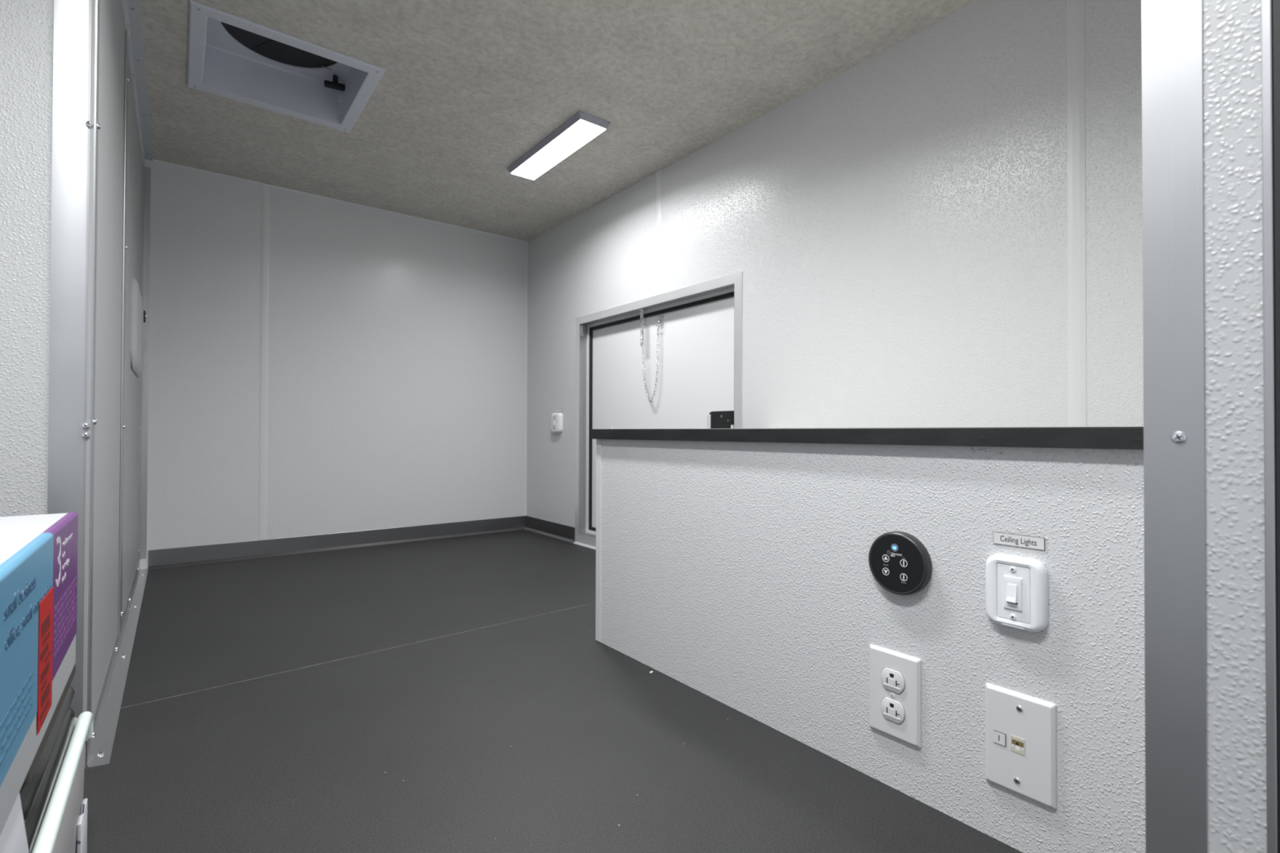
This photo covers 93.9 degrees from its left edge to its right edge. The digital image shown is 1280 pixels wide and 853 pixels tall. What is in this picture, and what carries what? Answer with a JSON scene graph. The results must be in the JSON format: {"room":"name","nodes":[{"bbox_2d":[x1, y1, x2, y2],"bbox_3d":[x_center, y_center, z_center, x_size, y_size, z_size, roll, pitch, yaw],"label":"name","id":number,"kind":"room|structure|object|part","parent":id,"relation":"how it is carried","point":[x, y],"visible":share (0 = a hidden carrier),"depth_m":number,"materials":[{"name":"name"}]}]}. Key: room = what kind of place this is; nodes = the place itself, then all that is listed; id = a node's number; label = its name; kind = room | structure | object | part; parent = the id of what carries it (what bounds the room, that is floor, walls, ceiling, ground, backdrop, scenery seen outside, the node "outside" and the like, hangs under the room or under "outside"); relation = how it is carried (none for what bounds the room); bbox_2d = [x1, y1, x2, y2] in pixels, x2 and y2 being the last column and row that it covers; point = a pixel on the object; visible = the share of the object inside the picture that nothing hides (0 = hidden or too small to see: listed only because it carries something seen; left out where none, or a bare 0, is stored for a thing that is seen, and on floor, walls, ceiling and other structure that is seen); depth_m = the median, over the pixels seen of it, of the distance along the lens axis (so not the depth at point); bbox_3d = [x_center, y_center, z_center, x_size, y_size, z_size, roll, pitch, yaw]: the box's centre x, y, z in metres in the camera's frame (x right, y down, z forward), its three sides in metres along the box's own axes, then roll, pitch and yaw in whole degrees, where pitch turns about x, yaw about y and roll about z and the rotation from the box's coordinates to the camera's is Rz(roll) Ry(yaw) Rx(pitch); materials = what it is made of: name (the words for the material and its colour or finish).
{"room":"mobile trailer interior","nodes":[
{"label":"mobile trailer interior","id":0,"kind":"room"},
{"bbox_2d":[0,0,53,516],"bbox_3d":[-1.079,-0.234,0.677,0.621,1.455,0.029,1,-1,-38],"label":"wall","id":1,"kind":"structure","parent":0,"point":[26,26],"depth_m":0.83,"materials":[{"name":"grey paint"}]},
{"bbox_2d":[47,0,100,761],"bbox_3d":[-0.824,-0.232,0.873,0.049,1.455,0.037,1,-1,-38],"label":"trim","id":2,"kind":"structure","parent":1,"relation":"attached to","point":[68,426],"depth_m":0.86,"materials":[{"name":"metal"}]},
{"bbox_2d":[82,0,142,768],"bbox_3d":[-1.291,-0.227,1.481,0.030,1.455,1.561,1,-1,-38],"label":"wall","id":3,"kind":"structure","parent":0,"point":[112,28],"depth_m":1.13,"materials":[{"name":"grey paint"}]},
{"bbox_2d":[85,560,148,770],"bbox_3d":[-1.269,0.481,1.488,0.026,0.040,1.565,1,-1,-38],"label":"trim","id":4,"kind":"structure","parent":3,"relation":"attached to","point":[106,714],"depth_m":1.14,"materials":[{"name":"metal"}]},
{"bbox_2d":[118,28,129,635],"bbox_3d":[-1.182,-0.215,1.369,0.007,1.370,0.060,1,-1,-38],"label":"trim","id":5,"kind":"structure","parent":3,"relation":"attached to","point":[126,80],"depth_m":1.35,"materials":[{"name":"metal"}]},
{"bbox_2d":[120,0,152,166],"bbox_3d":[-1.267,-0.924,1.505,0.026,0.060,1.557,1,-1,-38],"label":"trim","id":6,"kind":"structure","parent":3,"relation":"attached to","point":[131,8],"depth_m":1.59,"materials":[{"name":"grey"}]},
{"bbox_2d":[130,277,146,377],"bbox_3d":[-1.488,-0.282,1.777,0.021,0.250,0.430,1,-1,-38],"label":"housing","id":7,"kind":"object","parent":3,"relation":"attached to","point":[138,315],"visible":1,"depth_m":1.63,"materials":[{"name":"grey plastic"}]},
{"bbox_2d":[137,159,151,563],"bbox_3d":[-1.724,-0.228,2.079,0.020,1.385,0.085,1,-1,-38],"label":"trim","id":8,"kind":"structure","parent":3,"relation":"attached to","point":[146,171],"depth_m":2.11,"materials":[{"name":"metal"}]},
{"bbox_2d":[139,159,525,568],"bbox_3d":[-1.431,-0.219,2.393,2.270,1.455,0.050,1,-1,-38],"label":"wall","id":9,"kind":"structure","parent":0,"point":[396,383],"depth_m":2.46,"materials":[{"name":"white paint"}]},
{"bbox_2d":[257,186,270,540],"bbox_3d":[-1.467,-0.249,2.332,0.028,1.379,0.002,1,-1,-38],"label":"trim","id":10,"kind":"structure","parent":9,"relation":"attached to","point":[265,191],"depth_m":2.33,"materials":[{"name":"white plastic"}]},
{"bbox_2d":[147,515,525,569],"bbox_3d":[-1.153,0.478,2.561,1.475,0.068,0.016,1,-1,-38],"label":"baseboard","id":11,"kind":"structure","parent":9,"relation":"attached to","point":[243,550],"depth_m":2.45,"materials":[{"name":"rubber"}]},
{"bbox_2d":[152,159,528,243],"bbox_3d":[-1.151,-0.940,2.577,1.475,0.008,0.010,1,-1,-38],"label":"trim","id":12,"kind":"structure","parent":9,"relation":"attached to","point":[153,160],"depth_m":2.46,"materials":[{"name":"white plastic"}]},
{"bbox_2d":[524,243,528,515],"bbox_3d":[-0.576,-0.240,3.022,0.010,1.379,0.003,1,-1,-38],"label":"trim","id":13,"kind":"structure","parent":9,"relation":"attached to","point":[526,244],"depth_m":3.02,"materials":[{"name":"white plastic"}]},
{"bbox_2d":[83,529,1022,852],"bbox_3d":[-0.488,0.520,1.168,2.270,0.040,3.150,1,-1,-38],"label":"floor","id":14,"kind":"structure","parent":0,"point":[460,694],"depth_m":0.96,"materials":[{"name":"grey rubber"}]},
{"bbox_2d":[30,711,93,852],"bbox_3d":[-0.615,0.407,0.385,0.347,0.168,0.528,1,-1,-38],"label":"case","id":15,"kind":"object","parent":14,"relation":"on","point":[63,828],"visible":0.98,"depth_m":0.58,"materials":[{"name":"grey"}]},
{"bbox_2d":[0,792,28,852],"bbox_3d":[-0.470,0.293,0.311,0.192,0.067,0.206,1,-1,-38],"label":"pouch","id":16,"kind":"object","parent":15,"relation":"on","point":[13,838],"visible":0.69,"depth_m":0.41,"materials":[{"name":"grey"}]},
{"bbox_2d":[19,662,75,852],"bbox_3d":[-0.676,0.293,0.462,0.327,0.067,0.284,1,-1,-38],"label":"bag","id":17,"kind":"object","parent":15,"relation":"on","point":[36,789],"visible":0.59,"depth_m":0.52,"materials":[{"name":"black"}]},
{"bbox_2d":[0,511,78,835],"bbox_3d":[-0.620,0.175,0.386,0.336,0.168,0.432,1,-1,-38],"label":"carton","id":18,"kind":"object","parent":17,"relation":"on","point":[38,553],"visible":1,"depth_m":0.47,"materials":[{"name":"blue cardboard"}]},
{"bbox_2d":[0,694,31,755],"bbox_3d":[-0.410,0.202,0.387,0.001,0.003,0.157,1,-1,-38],"label":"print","id":19,"kind":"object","parent":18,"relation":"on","point":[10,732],"depth_m":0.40,"materials":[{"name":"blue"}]},
{"bbox_2d":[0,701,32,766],"bbox_3d":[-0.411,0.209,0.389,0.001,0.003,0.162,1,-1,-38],"label":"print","id":20,"kind":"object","parent":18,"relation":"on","point":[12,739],"depth_m":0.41,"materials":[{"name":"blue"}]},
{"bbox_2d":[0,681,32,742],"bbox_3d":[-0.411,0.194,0.390,0.001,0.003,0.162,1,-1,-38],"label":"print","id":21,"kind":"object","parent":18,"relation":"on","point":[13,715],"depth_m":0.41,"materials":[{"name":"blue"}]},
{"bbox_2d":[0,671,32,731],"bbox_3d":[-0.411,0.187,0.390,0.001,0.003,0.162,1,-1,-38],"label":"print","id":22,"kind":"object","parent":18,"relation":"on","point":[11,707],"depth_m":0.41,"materials":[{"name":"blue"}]},
{"bbox_2d":[0,532,53,786],"bbox_3d":[-0.441,0.159,0.421,0.008,0.132,0.260,1,-1,-38],"label":"print","id":23,"kind":"object","parent":18,"relation":"attached to","point":[26,563],"depth_m":0.43,"materials":[{"name":"blue paper"}]},
{"bbox_2d":[40,613,50,725],"bbox_3d":[-0.492,0.200,0.495,0.001,0.084,0.048,1,-1,-38],"label":"print","id":24,"kind":"object","parent":18,"relation":"attached to","point":[45,618],"depth_m":0.49,"materials":[{"name":"red paper"}]},
{"bbox_2d":[42,511,78,680],"bbox_3d":[-0.571,0.160,0.589,0.008,0.132,0.166,1,-1,-38],"label":"print","id":25,"kind":"object","parent":18,"relation":"attached to","point":[62,528],"depth_m":0.58,"materials":[{"name":"purple paper"}]},
{"bbox_2d":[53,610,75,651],"bbox_3d":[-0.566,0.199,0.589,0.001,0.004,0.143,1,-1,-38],"label":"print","id":26,"kind":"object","parent":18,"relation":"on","point":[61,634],"depth_m":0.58,"materials":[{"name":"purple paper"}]},
{"bbox_2d":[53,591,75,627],"bbox_3d":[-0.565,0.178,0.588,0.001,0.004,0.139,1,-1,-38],"label":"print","id":27,"kind":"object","parent":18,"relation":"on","point":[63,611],"depth_m":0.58,"materials":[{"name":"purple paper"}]},
{"bbox_2d":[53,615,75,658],"bbox_3d":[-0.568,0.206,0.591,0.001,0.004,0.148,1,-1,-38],"label":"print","id":28,"kind":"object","parent":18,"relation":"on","point":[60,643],"depth_m":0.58,"materials":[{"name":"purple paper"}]},
{"bbox_2d":[53,603,75,643],"bbox_3d":[-0.568,0.192,0.591,0.001,0.004,0.148,1,-1,-38],"label":"print","id":29,"kind":"object","parent":18,"relation":"on","point":[62,626],"depth_m":0.58,"materials":[{"name":"purple paper"}]},
{"bbox_2d":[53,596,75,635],"bbox_3d":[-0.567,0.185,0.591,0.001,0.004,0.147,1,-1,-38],"label":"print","id":30,"kind":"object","parent":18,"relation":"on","point":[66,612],"depth_m":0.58,"materials":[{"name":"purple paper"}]},
{"bbox_2d":[53,582,76,620],"bbox_3d":[-0.568,0.171,0.591,0.001,0.004,0.148,1,-1,-38],"label":"print","id":31,"kind":"object","parent":18,"relation":"on","point":[66,598],"depth_m":0.58,"materials":[{"name":"purple paper"}]},
{"bbox_2d":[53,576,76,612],"bbox_3d":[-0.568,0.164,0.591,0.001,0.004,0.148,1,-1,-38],"label":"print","id":32,"kind":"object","parent":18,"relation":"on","point":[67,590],"depth_m":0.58,"materials":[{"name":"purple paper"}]},
{"bbox_3d":[-0.616,0.458,0.659,0.004,0.066,0.058,1,-1,-38],"label":"panel","id":33,"kind":"part","parent":15,"relation":"part of","materials":[{"name":"grey plastic"}]},
{"bbox_2d":[591,426,1145,852],"bbox_3d":[0.461,0.253,1.175,0.628,0.500,1.070,1,-1,-38],"label":"half wall","id":34,"kind":"structure","parent":14,"relation":"on","point":[732,565],"depth_m":0.81,"materials":[{"name":"white paint"}]},
{"bbox_3d":[-0.089,0.264,1.410,0.024,0.476,0.018,1,-1,-38],"label":"corner trim","id":35,"kind":"part","parent":34,"relation":"part of","materials":[{"name":"white plastic"}]},
{"bbox_2d":[869,644,921,747],"bbox_3d":[0.348,0.369,0.821,0.009,0.118,0.074,1,-1,-38],"label":"power outlet","id":36,"kind":"object","parent":34,"relation":"attached to","point":[895,677],"visible":1,"depth_m":0.82,"materials":[{"name":"white plastic"}]},
{"bbox_2d":[880,696,905,724],"bbox_3d":[0.347,0.389,0.820,0.001,0.030,0.037,1,-1,-38],"label":"socket","id":37,"kind":"object","parent":36,"relation":"attached to","point":[892,708],"depth_m":0.82,"materials":[{"name":"grey plastic"}]},
{"bbox_2d":[880,666,905,693],"bbox_3d":[0.347,0.348,0.821,0.001,0.030,0.037,1,-1,-38],"label":"socket","id":38,"kind":"object","parent":36,"relation":"attached to","point":[892,679],"depth_m":0.82,"materials":[{"name":"grey plastic"}]},
{"bbox_2d":[868,531,932,595],"bbox_3d":[0.352,0.186,0.814,0.014,0.085,0.085,1,-1,-38],"label":"control panel","id":39,"kind":"object","parent":34,"relation":"attached to","point":[899,562],"visible":1,"depth_m":0.81,"materials":[{"name":"black plastic"}]},
{"bbox_2d":[985,553,1048,632],"bbox_3d":[0.438,0.195,0.700,0.019,0.084,0.064,1,-1,-38],"label":"light switch","id":40,"kind":"object","parent":34,"relation":"attached to","point":[1016,587],"visible":1,"depth_m":0.69,"materials":[{"name":"white plastic"}]},
{"bbox_2d":[993,531,1044,550],"bbox_3d":[0.446,0.135,0.705,0.002,0.014,0.054,1,-1,-38],"label":"label plate","id":41,"kind":"object","parent":34,"relation":"attached to","point":[1006,539],"visible":1,"depth_m":0.70,"materials":[{"name":"white plastic"}]},
{"bbox_2d":[985,682,1057,808],"bbox_3d":[0.444,0.372,0.700,0.007,0.118,0.074,1,-1,-38],"label":"outlet","id":42,"kind":"object","parent":34,"relation":"attached to","point":[1021,736],"visible":1,"depth_m":0.69,"materials":[{"name":"white plastic"}]},
{"bbox_3d":[0.443,0.330,0.697,0.001,0.009,0.009,1,-1,-38],"label":"screw seat","id":43,"kind":"part","parent":42,"relation":"part of","materials":[{"name":"white plastic"}]},
{"bbox_2d":[139,0,976,241],"bbox_3d":[-0.483,-0.980,1.183,2.270,0.050,3.150,1,-1,-38],"label":"ceiling","id":44,"kind":"structure","parent":0,"point":[466,89],"depth_m":1.67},
{"bbox_2d":[186,0,385,132],"bbox_3d":[-0.971,-1.010,1.630,0.416,0.129,0.419,1,-1,-38],"label":"ceiling vent","id":45,"kind":"object","parent":44,"relation":"in","point":[230,56],"visible":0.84,"depth_m":1.71,"materials":[{"name":"white plastic"}]},
{"bbox_3d":[-1.041,-1.067,1.593,0.109,0.001,0.073,1,-1,-38],"label":"fan blade","id":46,"kind":"part","parent":45,"relation":"part of","materials":[{"name":"black rubber"}]},
{"bbox_3d":[-1.041,-1.067,1.677,0.072,0.001,0.110,1,-1,-38],"label":"fan blade","id":47,"kind":"part","parent":45,"relation":"part of","materials":[{"name":"black rubber"}]},
{"bbox_3d":[-0.941,-1.066,1.703,0.073,0.001,0.104,0,-1,22],"label":"fan blade","id":48,"kind":"part","parent":45,"relation":"part of","materials":[{"name":"black plastic"}]},
{"bbox_3d":[-0.923,-1.032,1.810,0.060,0.016,0.018,0,-1,-26],"label":"knob","id":49,"kind":"part","parent":45,"relation":"part of","materials":[{"name":"black plastic"}]},
{"bbox_3d":[-0.923,-1.050,1.810,0.016,0.024,0.016,0,-1,-26],"label":"knob stem","id":50,"kind":"part","parent":45,"relation":"part of","materials":[{"name":"black plastic"}]},
{"bbox_2d":[506,110,610,180],"bbox_3d":[-0.289,-0.936,2.025,0.114,0.021,0.502,1,-1,-38],"label":"recessed light","id":51,"kind":"object","parent":44,"relation":"in","point":[582,127],"visible":1,"depth_m":1.97,"materials":[{"name":"grey plastic"}]},
{"bbox_2d":[526,0,1143,527],"bbox_3d":[0.291,-0.217,1.962,0.060,1.455,2.741,1,-1,-38],"label":"wall","id":52,"kind":"structure","parent":0,"point":[895,228],"depth_m":1.45,"materials":[{"name":"white paint"}]},
{"bbox_2d":[524,515,574,542],"bbox_3d":[-0.437,0.483,2.828,0.016,0.068,0.468,1,-1,-38],"label":"baseboard","id":53,"kind":"structure","parent":52,"relation":"attached to","point":[557,531],"depth_m":2.81,"materials":[{"name":"rubber"}]},
{"bbox_2d":[551,413,562,433],"bbox_3d":[-0.389,-0.017,2.767,0.025,0.094,0.084,1,-1,-38],"label":"wall switch","id":54,"kind":"object","parent":52,"relation":"attached to","point":[556,418],"visible":1,"depth_m":2.75,"materials":[{"name":"white plastic"}]},
{"bbox_2d":[573,534,595,549],"bbox_3d":[0.037,0.490,2.217,0.016,0.045,1.068,1,-1,-38],"label":"sill","id":55,"kind":"structure","parent":52,"relation":"attached to","point":[583,540],"depth_m":2.57,"materials":[{"name":"metal"}]},
{"bbox_2d":[574,271,742,541],"bbox_3d":[0.046,0.014,2.285,0.077,0.997,0.987,1,-1,-38],"label":"door","id":56,"kind":"structure","parent":52,"relation":"in","point":[700,339],"depth_m":2.27,"materials":[{"name":"metal"}]},
{"bbox_2d":[637,309,664,402],"bbox_3d":[0.041,-0.272,2.284,0.117,0.360,0.031,0,-1,40],"label":"chain","id":57,"kind":"object","parent":56,"relation":"hanging from","point":[642,311],"visible":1,"depth_m":2.30,"materials":[{"name":"silver metal"}]},
{"bbox_2d":[706,410,733,428],"bbox_3d":[0.272,-0.014,2.000,0.020,0.074,0.122,1,-1,-38],"label":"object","id":58,"kind":"structure","parent":56,"relation":"attached to","point":[715,420],"depth_m":1.99,"materials":[{"name":"black plastic"}]},
{"bbox_2d":[655,169,661,295],"bbox_3d":[0.068,-0.714,2.206,0.002,0.458,0.030,1,-1,-38],"label":"trim","id":59,"kind":"structure","parent":52,"relation":"attached to","point":[658,211],"depth_m":2.20,"materials":[{"name":"white plastic"}]},
{"bbox_2d":[1066,0,1086,426],"bbox_3d":[0.862,-0.472,1.180,0.002,0.957,0.030,1,-1,-38],"label":"trim","id":60,"kind":"structure","parent":52,"relation":"attached to","point":[1076,116],"depth_m":1.18,"materials":[{"name":"white plastic"}]},
{"bbox_2d":[1202,0,1279,852],"bbox_3d":[0.219,-0.234,0.251,2.153,1.455,0.084,1,-1,-39],"label":"wall","id":61,"kind":"structure","parent":0,"point":[1233,232],"depth_m":0.38,"materials":[{"name":"grey paint"}]},
{"bbox_2d":[1141,0,1207,852],"bbox_3d":[0.367,-0.232,0.409,0.034,1.455,0.031,1,-1,-38],"label":"trim","id":62,"kind":"structure","parent":61,"relation":"attached to","point":[1175,513],"depth_m":0.40,"materials":[{"name":"metal"}]},
{"bbox_2d":[1261,0,1277,852],"bbox_3d":[0.383,-0.233,0.365,0.002,1.455,0.004,1,-1,-38],"label":"trim","id":63,"kind":"structure","parent":61,"relation":"attached to","point":[1266,5],"depth_m":0.36,"materials":[{"name":"metal"}]},
{"bbox_2d":[1272,0,1279,852],"bbox_3d":[0.454,-0.233,0.354,0.102,1.455,0.100,1,-1,-38],"label":"trim","id":64,"kind":"structure","parent":61,"relation":"attached to","point":[1276,3],"depth_m":0.36,"materials":[{"name":"black"}]}
]}

